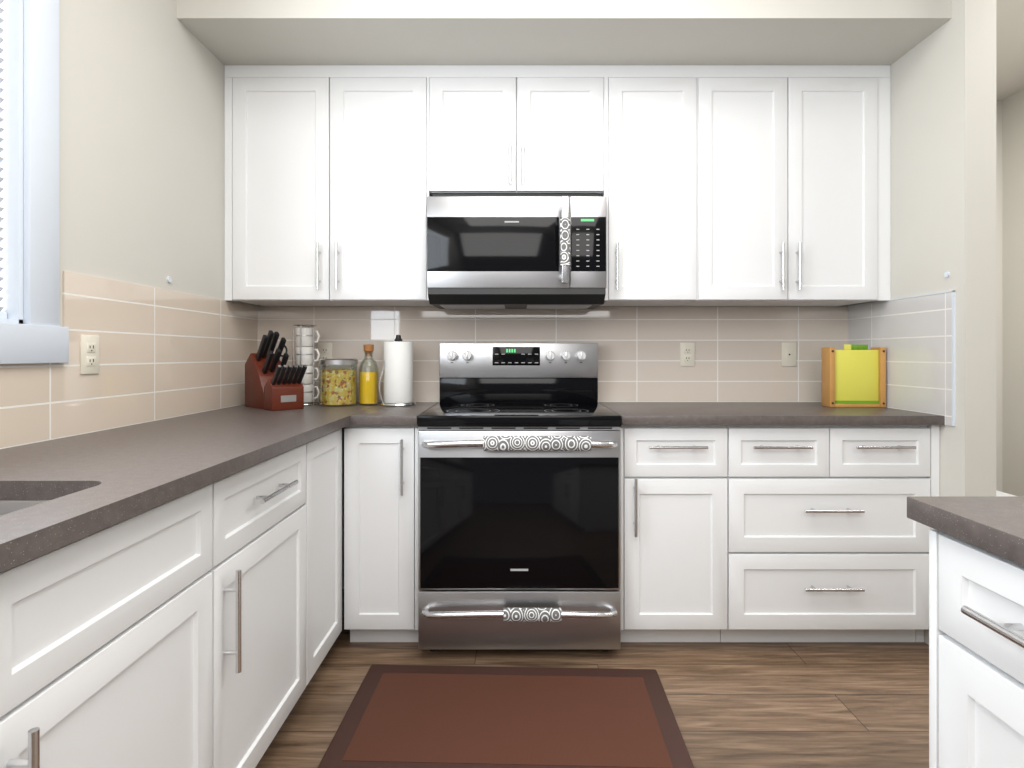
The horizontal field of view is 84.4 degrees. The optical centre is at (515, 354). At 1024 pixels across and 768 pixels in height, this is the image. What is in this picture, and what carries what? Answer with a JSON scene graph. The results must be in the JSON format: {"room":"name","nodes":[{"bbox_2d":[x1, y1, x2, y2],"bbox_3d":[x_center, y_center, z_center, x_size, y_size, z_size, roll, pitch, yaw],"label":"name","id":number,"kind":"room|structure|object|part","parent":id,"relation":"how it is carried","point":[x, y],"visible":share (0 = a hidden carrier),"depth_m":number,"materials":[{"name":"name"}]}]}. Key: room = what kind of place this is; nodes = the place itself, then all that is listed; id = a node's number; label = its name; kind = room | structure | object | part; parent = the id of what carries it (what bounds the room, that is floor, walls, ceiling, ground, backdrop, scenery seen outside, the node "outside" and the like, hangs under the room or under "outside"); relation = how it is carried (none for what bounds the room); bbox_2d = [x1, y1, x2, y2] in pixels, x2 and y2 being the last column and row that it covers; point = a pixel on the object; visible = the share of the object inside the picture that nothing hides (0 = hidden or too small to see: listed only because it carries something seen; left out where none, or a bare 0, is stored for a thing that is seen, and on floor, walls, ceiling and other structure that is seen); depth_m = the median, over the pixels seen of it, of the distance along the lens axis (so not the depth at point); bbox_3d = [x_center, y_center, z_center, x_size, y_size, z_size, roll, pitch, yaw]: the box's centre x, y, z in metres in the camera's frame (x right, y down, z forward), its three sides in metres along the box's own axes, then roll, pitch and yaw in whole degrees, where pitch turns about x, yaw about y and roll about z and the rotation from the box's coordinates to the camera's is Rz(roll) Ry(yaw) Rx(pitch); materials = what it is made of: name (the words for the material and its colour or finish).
{"room":"kitchen","nodes":[
{"label":"kitchen","id":0,"kind":"room"},
{"bbox_2d":[59,0,256,325],"bbox_3d":[-1.320,-0.240,0.450,0.120,2.760,4.800,0,0,0],"label":"wall","id":1,"kind":"structure","parent":0,"point":[141,142],"depth_m":1.89,"materials":[{"name":"paint"}]},
{"bbox_2d":[0,0,68,363],"bbox_3d":[-1.308,-0.594,0.868,0.143,1.233,1.395,0,0,0],"label":"window","id":2,"kind":"structure","parent":1,"relation":"in","point":[32,331],"depth_m":1.45,"materials":[{"name":"white"}]},
{"bbox_2d":[0,0,6,318],"bbox_3d":[-1.302,-0.592,0.868,0.035,1.009,1.123,0,0,0],"label":"window blind","id":3,"kind":"object","parent":2,"relation":"attached to","point":[3,314],"visible":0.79,"depth_m":1.43,"materials":[{"name":"white"}]},
{"bbox_2d":[0,271,257,448],"bbox_3d":[-1.257,0.016,1.375,0.006,0.496,2.750,0,0,0],"label":"tiles","id":4,"kind":"structure","parent":1,"relation":"attached to","point":[165,354],"depth_m":1.84,"materials":[{"name":"beige tile"}]},
{"bbox_2d":[80,335,98,373],"bbox_3d":[-1.250,0.000,1.660,0.009,0.114,0.070,0,0,0],"label":"outlet","id":5,"kind":"object","parent":4,"relation":"attached to","point":[89,354],"visible":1,"depth_m":1.65,"materials":[{"name":"beige plastic"}]},
{"bbox_2d":[257,305,848,588],"bbox_3d":[0.130,-0.240,2.800,2.980,2.760,0.100,0,0,0],"label":"wall","id":6,"kind":"structure","parent":0,"point":[434,306],"depth_m":2.75,"materials":[{"name":"paint"}]},
{"bbox_2d":[233,78,432,305],"bbox_3d":[-0.803,-0.715,2.571,0.838,0.962,0.353,0,0,0],"label":"upper cabinet","id":7,"kind":"object","parent":6,"relation":"attached to","point":[329,191],"visible":1,"depth_m":2.44,"materials":[{"name":"white wood"}]},
{"bbox_2d":[224,65,890,300],"bbox_3d":[0.180,-0.742,2.459,2.876,1.015,0.046,0,0,0],"label":"trim","id":8,"kind":"structure","parent":7,"relation":"attached to","point":[882,73],"depth_m":2.44,"materials":[{"name":"white wood"}]},
{"bbox_2d":[429,78,603,196],"bbox_3d":[0.003,-0.949,2.571,0.754,0.494,0.353,0,0,0],"label":"upper cabinet","id":9,"kind":"object","parent":6,"relation":"attached to","point":[516,136],"visible":1,"depth_m":2.44,"materials":[{"name":"white wood"}]},
{"bbox_2d":[427,194,606,308],"bbox_3d":[0.004,-0.456,2.525,0.751,0.484,0.443,0,0,0],"label":"over-the-range microwave","id":10,"kind":"object","parent":9,"relation":"attached to","point":[516,251],"visible":1,"depth_m":2.36,"materials":[{"name":"silver metal"}]},
{"bbox_2d":[258,307,847,401],"bbox_3d":[0.180,0.016,2.747,2.868,0.496,0.006,0,0,0],"label":"tiles","id":11,"kind":"structure","parent":6,"relation":"attached to","point":[738,354],"depth_m":2.74,"materials":[{"name":"beige tile"}]},
{"bbox_2d":[318,343,331,365],"bbox_3d":[-0.925,0.000,2.740,0.070,0.114,0.009,0,0,0],"label":"electrical outlet","id":12,"kind":"object","parent":11,"relation":"attached to","point":[325,350],"visible":0.71,"depth_m":2.74,"materials":[{"name":"beige plastic"}]},
{"bbox_2d":[680,343,694,365],"bbox_3d":[0.832,0.000,2.740,0.070,0.114,0.009,0,0,0],"label":"electrical outlet","id":13,"kind":"object","parent":11,"relation":"attached to","point":[687,354],"visible":1,"depth_m":2.74,"materials":[{"name":"beige plastic"}]},
{"bbox_2d":[782,343,795,365],"bbox_3d":[1.325,0.000,2.739,0.070,0.114,0.010,0,0,0],"label":"switch plate","id":14,"kind":"object","parent":11,"relation":"attached to","point":[788,354],"visible":1,"depth_m":2.74,"materials":[{"name":"white plastic"}]},
{"bbox_2d":[601,78,696,305],"bbox_3d":[0.590,-0.715,2.571,0.383,0.962,0.353,0,0,0],"label":"upper cabinet","id":15,"kind":"object","parent":6,"relation":"attached to","point":[652,191],"visible":1,"depth_m":2.44,"materials":[{"name":"white wood"}]},
{"bbox_2d":[680,78,877,305],"bbox_3d":[1.173,-0.715,2.571,0.775,0.962,0.353,0,0,0],"label":"upper cabinet","id":16,"kind":"object","parent":6,"relation":"attached to","point":[788,192],"visible":1,"depth_m":2.44,"materials":[{"name":"white wood"}]},
{"bbox_2d":[177,0,951,64],"bbox_3d":[0.180,-1.435,2.425,2.880,0.370,0.650,0,0,0],"label":"soffit","id":17,"kind":"structure","parent":0,"point":[557,32],"depth_m":2.19,"materials":[{"name":"paint"}]},
{"bbox_2d":[255,589,928,767],"bbox_3d":[-0.050,1.170,0.900,6.500,0.060,5.700,0,0,0],"label":"floor","id":18,"kind":"structure","parent":0,"point":[799,704],"depth_m":1.90,"materials":[{"name":"brown wood"}]},
{"bbox_2d":[0,484,211,767],"bbox_3d":[-0.935,0.704,0.693,0.625,0.872,1.083,0,0,0],"label":"base cabinet","id":19,"kind":"object","parent":18,"relation":"on","point":[106,648],"visible":0.92,"depth_m":0.94,"materials":[{"name":"white wood"}]},
{"bbox_2d":[0,402,363,572],"bbox_3d":[-0.938,0.247,1.436,0.628,0.035,2.612,0,0,0],"label":"countertop","id":20,"kind":"structure","parent":19,"relation":"on","point":[86,484],"depth_m":1.19,"materials":[{"name":"grey stone"}]},
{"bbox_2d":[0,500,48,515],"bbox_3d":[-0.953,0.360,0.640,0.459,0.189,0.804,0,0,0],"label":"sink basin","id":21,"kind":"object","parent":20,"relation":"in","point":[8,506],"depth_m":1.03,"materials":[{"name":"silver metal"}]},
{"bbox_2d":[245,330,306,410],"bbox_3d":[-1.031,0.063,2.432,0.333,0.334,0.144,0,0,44],"label":"knife block","id":22,"kind":"object","parent":20,"relation":"on","point":[271,384],"visible":1,"depth_m":2.39,"materials":[{"name":"brown wood"}]},
{"bbox_2d":[293,324,319,404],"bbox_3d":[-0.956,0.047,2.585,0.122,0.363,0.104,0,0,0],"label":"mugs","id":23,"kind":"object","parent":20,"relation":"on","point":[304,337],"visible":0.88,"depth_m":2.56,"materials":[{"name":"white ceramic"}]},
{"bbox_2d":[319,359,357,406],"bbox_3d":[-0.805,0.124,2.565,0.170,0.211,0.170,0,0,0],"label":"jar","id":24,"kind":"object","parent":20,"relation":"on","point":[337,387],"visible":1,"depth_m":2.50,"materials":[{"name":"clear glass"}]},
{"bbox_2d":[359,344,378,405],"bbox_3d":[-0.672,0.091,2.580,0.088,0.277,0.088,0,0,0],"label":"oil bottle","id":25,"kind":"object","parent":20,"relation":"on","point":[368,390],"visible":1,"depth_m":2.55,"materials":[{"name":"clear glass"}]},
{"bbox_2d":[208,444,305,767],"bbox_3d":[-0.935,0.704,1.512,0.625,0.872,0.547,0,0,0],"label":"base cabinet","id":26,"kind":"object","parent":18,"relation":"on","point":[258,570],"visible":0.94,"depth_m":1.45,"materials":[{"name":"white wood"}]},
{"bbox_2d":[303,429,341,685],"bbox_3d":[-0.955,0.704,1.970,0.587,0.872,0.363,0,0,0],"label":"base cabinet","id":27,"kind":"object","parent":18,"relation":"on","point":[323,503],"visible":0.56,"depth_m":1.95,"materials":[{"name":"white wood"}]},
{"bbox_2d":[344,425,418,641],"bbox_3d":[-0.513,0.704,2.428,0.288,0.872,0.620,0,0,0],"label":"base cabinet","id":28,"kind":"object","parent":18,"relation":"on","point":[381,590],"visible":0.75,"depth_m":2.16,"materials":[{"name":"white wood"}]},
{"bbox_2d":[352,402,438,424],"bbox_3d":[-0.497,0.247,2.433,0.250,0.035,0.617,0,0,0],"label":"countertop","id":29,"kind":"structure","parent":28,"relation":"on","point":[374,414],"depth_m":2.17,"materials":[{"name":"grey stone"}]},
{"bbox_2d":[378,335,415,406],"bbox_3d":[-0.535,0.070,2.575,0.160,0.320,0.160,0,0,0],"label":"paper towel holder","id":30,"kind":"object","parent":29,"relation":"on","point":[397,368],"visible":1,"depth_m":2.52,"materials":[{"name":"white paper"}]},
{"bbox_2d":[318,664,693,767],"bbox_3d":[-0.020,1.131,1.765,1.046,0.016,0.582,0,0,0],"label":"kitchen mat","id":31,"kind":"object","parent":18,"relation":"on","point":[414,716],"visible":1,"depth_m":1.74,"materials":[{"name":"brown fabric"}]},
{"bbox_2d":[417,343,621,651],"bbox_3d":[0.013,0.542,2.373,0.759,1.195,0.684,0,0,0],"label":"range","id":32,"kind":"object","parent":18,"relation":"on","point":[519,495],"visible":1,"depth_m":2.10,"materials":[{"name":"silver metal"}]},
{"bbox_2d":[620,425,726,641],"bbox_3d":[0.603,0.704,2.428,0.413,0.872,0.620,0,0,0],"label":"base cabinet","id":33,"kind":"object","parent":18,"relation":"on","point":[673,533],"visible":0.83,"depth_m":2.16,"materials":[{"name":"white wood"}]},
{"bbox_2d":[598,402,943,424],"bbox_3d":[1.006,0.247,2.433,1.213,0.035,0.617,0,0,0],"label":"countertop","id":34,"kind":"structure","parent":33,"relation":"on","point":[632,413],"depth_m":2.17,"materials":[{"name":"grey stone"}]},
{"bbox_2d":[821,344,885,407],"bbox_3d":[1.489,0.093,2.494,0.235,0.274,0.084,0,0,4],"label":"cutting board","id":35,"kind":"object","parent":34,"relation":"on","point":[853,375],"visible":1,"depth_m":2.47,"materials":[{"name":"yellow plastic"}]},
{"bbox_2d":[720,425,939,641],"bbox_3d":[1.215,0.704,2.428,0.806,0.872,0.620,0,0,0],"label":"base cabinet","id":36,"kind":"object","parent":18,"relation":"on","point":[827,540],"depth_m":2.16,"materials":[{"name":"white wood"}]},
{"bbox_3d":[1.602,0.704,2.216,0.032,0.872,0.117,0,0,0],"label":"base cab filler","id":37,"kind":"part","parent":36,"relation":"part of","materials":[{"name":"white wood"}]},
{"bbox_2d":[929,529,1023,767],"bbox_3d":[0.939,0.704,0.654,0.657,0.872,0.466,0,0,0],"label":"base cabinet","id":38,"kind":"object","parent":18,"relation":"on","point":[976,657],"visible":0.77,"depth_m":0.80,"materials":[{"name":"white wood"}]},
{"bbox_2d":[907,496,1023,565],"bbox_3d":[0.967,0.247,0.164,0.666,0.035,1.508,0,0,0],"label":"countertop","id":39,"kind":"structure","parent":38,"relation":"on","point":[993,524],"depth_m":0.82,"materials":[{"name":"grey stone"}]},
{"bbox_2d":[996,490,1014,495],"bbox_3d":[2.171,0.931,2.897,0.781,0.418,0.425,0,0,0],"label":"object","id":40,"kind":"structure","parent":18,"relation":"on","point":[999,493],"depth_m":2.92,"materials":[{"name":"white"}]},
{"bbox_2d":[849,0,995,644],"bbox_3d":[1.677,-0.240,2.869,0.113,2.760,1.662,0,0,0],"label":"wall","id":41,"kind":"structure","parent":0,"point":[943,149],"depth_m":2.07,"materials":[{"name":"paint"}]},
{"bbox_2d":[167,272,949,282],"bbox_3d":[0.180,-0.286,2.085,2.880,0.050,0.092,0,0,0],"label":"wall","id":42,"kind":"structure","parent":41,"relation":"attached to","point":[946,275],"depth_m":2.11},
{"bbox_2d":[847,291,954,425],"bbox_3d":[1.616,0.014,2.417,0.008,0.500,0.667,0,0,0],"label":"tiles","id":43,"kind":"object","parent":41,"relation":"attached to","point":[914,336],"visible":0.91,"depth_m":2.28,"materials":[{"name":"beige tile"}]},
{"bbox_2d":[996,100,1001,491],"bbox_3d":[2.466,-0.240,3.650,1.467,2.760,0.100,0,0,0],"label":"wall","id":44,"kind":"structure","parent":0,"point":[998,295],"depth_m":3.60,"materials":[{"name":"paint"}]},
{"bbox_2d":[996,0,1023,99],"bbox_3d":[-0.050,-1.650,0.900,6.500,0.060,5.700,0,0,0],"label":"ceiling","id":45,"kind":"structure","parent":0,"point":[1009,48],"depth_m":2.98,"materials":[{"name":"paint"}]},
{"bbox_2d":[1002,89,1023,495],"bbox_3d":[3.150,-0.240,0.825,0.100,2.760,5.550,0,0,0],"label":"wall","id":46,"kind":"structure","parent":0,"point":[1013,294],"depth_m":3.52,"materials":[{"name":"paint"}]}
]}

